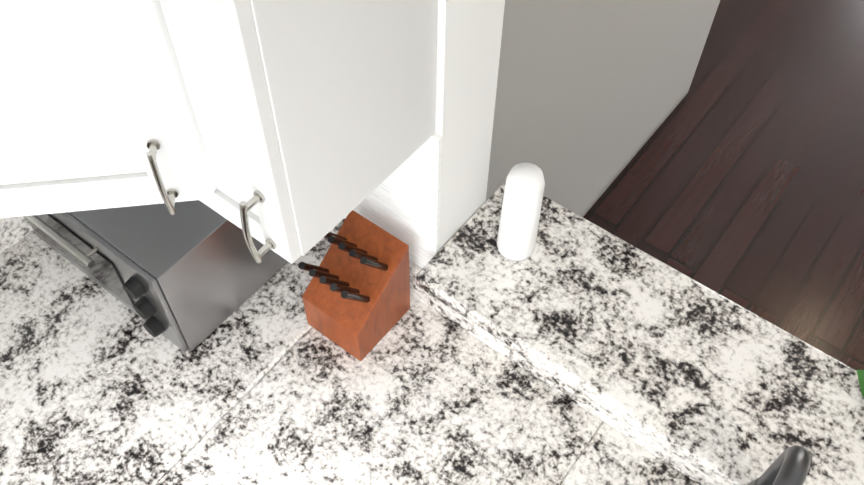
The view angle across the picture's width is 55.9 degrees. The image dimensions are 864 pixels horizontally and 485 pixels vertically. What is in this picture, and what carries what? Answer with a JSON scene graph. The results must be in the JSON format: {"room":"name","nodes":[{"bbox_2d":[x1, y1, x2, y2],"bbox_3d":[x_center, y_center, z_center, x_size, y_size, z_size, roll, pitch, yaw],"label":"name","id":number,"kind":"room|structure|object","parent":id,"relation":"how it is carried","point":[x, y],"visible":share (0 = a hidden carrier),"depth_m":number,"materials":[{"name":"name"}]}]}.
{"room":"kitchen","nodes":[
{"label":"kitchen","id":0,"kind":"room"},
{"bbox_2d":[435,0,504,249],"bbox_3d":[0.402,0.081,1.269,2.500,2.520,0.150,32,59,21],"label":"wall","id":1,"kind":"structure","parent":0,"point":[469,37],"depth_m":1.28,"materials":[{"name":"white paint"}]},
{"bbox_2d":[112,0,436,263],"bbox_3d":[-0.196,-0.446,0.795,0.242,1.100,0.362,32,59,21],"label":"upper cabinet","id":2,"kind":"object","parent":1,"relation":"attached to","point":[291,131],"depth_m":1.00,"materials":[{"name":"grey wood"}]},
{"bbox_2d":[416,181,863,484],"bbox_3d":[0.726,0.386,1.263,1.677,0.038,0.305,32,59,21],"label":"raised countertop","id":3,"kind":"structure","parent":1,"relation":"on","point":[719,388],"depth_m":1.39,"materials":[{"name":"white stone"}]},
{"bbox_2d":[497,162,544,260],"bbox_3d":[0.156,-0.054,1.434,0.072,0.203,0.072,32,59,21],"label":"paper towel roll","id":4,"kind":"object","parent":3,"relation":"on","point":[521,210],"visible":1,"depth_m":1.39,"materials":[{"name":"white paper"}]},
{"bbox_2d":[857,370,863,396],"bbox_3d":[0.756,0.253,1.265,0.207,0.116,0.183,32,59,21],"label":"pothos","id":5,"kind":"object","parent":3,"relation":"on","point":[860,373],"visible":1,"depth_m":1.26,"materials":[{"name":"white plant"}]},
{"bbox_2d":[486,0,719,216],"bbox_3d":[0.264,-0.978,2.060,0.670,2.520,1.780,32,59,21],"label":"wall","id":6,"kind":"structure","parent":0,"point":[590,95],"depth_m":2.30,"materials":[{"name":"grey paint"}]},
{"bbox_2d":[583,0,863,370],"bbox_3d":[2.221,1.266,2.008,6.260,0.050,11.320,32,59,21],"label":"floor","id":7,"kind":"structure","parent":0,"point":[739,180],"depth_m":3.10,"materials":[{"name":"brown wood"}]},
{"bbox_3d":[-1.815,1.663,1.088,0.668,0.874,4.718,32,59,21],"label":"base cabinet","id":8,"kind":"object","parent":7,"relation":"on","visible":0},
{"bbox_2d":[0,352,135,484],"bbox_3d":[-0.992,0.504,1.327,0.660,0.144,0.747,32,59,21],"label":"countertop","id":9,"kind":"structure","parent":8,"relation":"on","point":[42,443],"depth_m":1.47,"materials":[{"name":"stone"}]},
{"bbox_2d":[0,216,310,435],"bbox_3d":[-0.591,0.088,1.642,0.660,0.144,0.330,32,59,21],"label":"countertop","id":10,"kind":"structure","parent":8,"relation":"on","point":[171,384],"depth_m":1.62,"materials":[{"name":"stone"}]},
{"bbox_2d":[23,200,287,351],"bbox_3d":[-0.566,-0.060,1.626,0.470,0.267,0.368,32,59,21],"label":"toaster oven","id":11,"kind":"object","parent":10,"relation":"on","point":[189,275],"visible":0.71,"depth_m":1.46,"materials":[{"name":"silver metal"}]},
{"bbox_2d":[0,218,721,484],"bbox_3d":[0.157,0.518,1.329,2.496,0.144,0.638,32,59,21],"label":"countertop","id":12,"kind":"structure","parent":8,"relation":"on","point":[266,383],"depth_m":1.51,"materials":[{"name":"stone"}]},
{"bbox_2d":[298,210,409,360],"bbox_3d":[-0.147,0.071,1.534,0.140,0.265,0.161,32,59,21],"label":"knife block","id":13,"kind":"object","parent":12,"relation":"on","point":[356,298],"visible":0.94,"depth_m":1.52,"materials":[{"name":"brown wood"}]},
{"bbox_2d":[747,445,810,484],"bbox_3d":[0.438,0.446,1.144,0.114,0.450,0.253,32,59,21],"label":"faucet","id":14,"kind":"object","parent":12,"relation":"on","point":[789,465],"visible":1,"depth_m":1.01,"materials":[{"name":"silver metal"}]},
{"bbox_3d":[-0.201,-1.015,2.082,0.120,2.520,11.320,32,59,21],"label":"wall","id":15,"kind":"structure","parent":0,"visible":0},
{"bbox_2d":[0,0,183,217],"bbox_3d":[-0.570,-0.523,0.849,0.662,1.100,0.670,32,59,21],"label":"upper cabinet","id":16,"kind":"object","parent":15,"relation":"attached to","point":[78,132],"depth_m":1.04,"materials":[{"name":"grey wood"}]},
{"bbox_2d":[345,132,441,267],"bbox_3d":[-0.301,-0.245,1.567,0.790,0.379,0.008,32,59,21],"label":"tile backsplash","id":17,"kind":"structure","parent":15,"relation":"attached to","point":[401,202],"depth_m":1.43,"materials":[{"name":"tile"}]}
]}

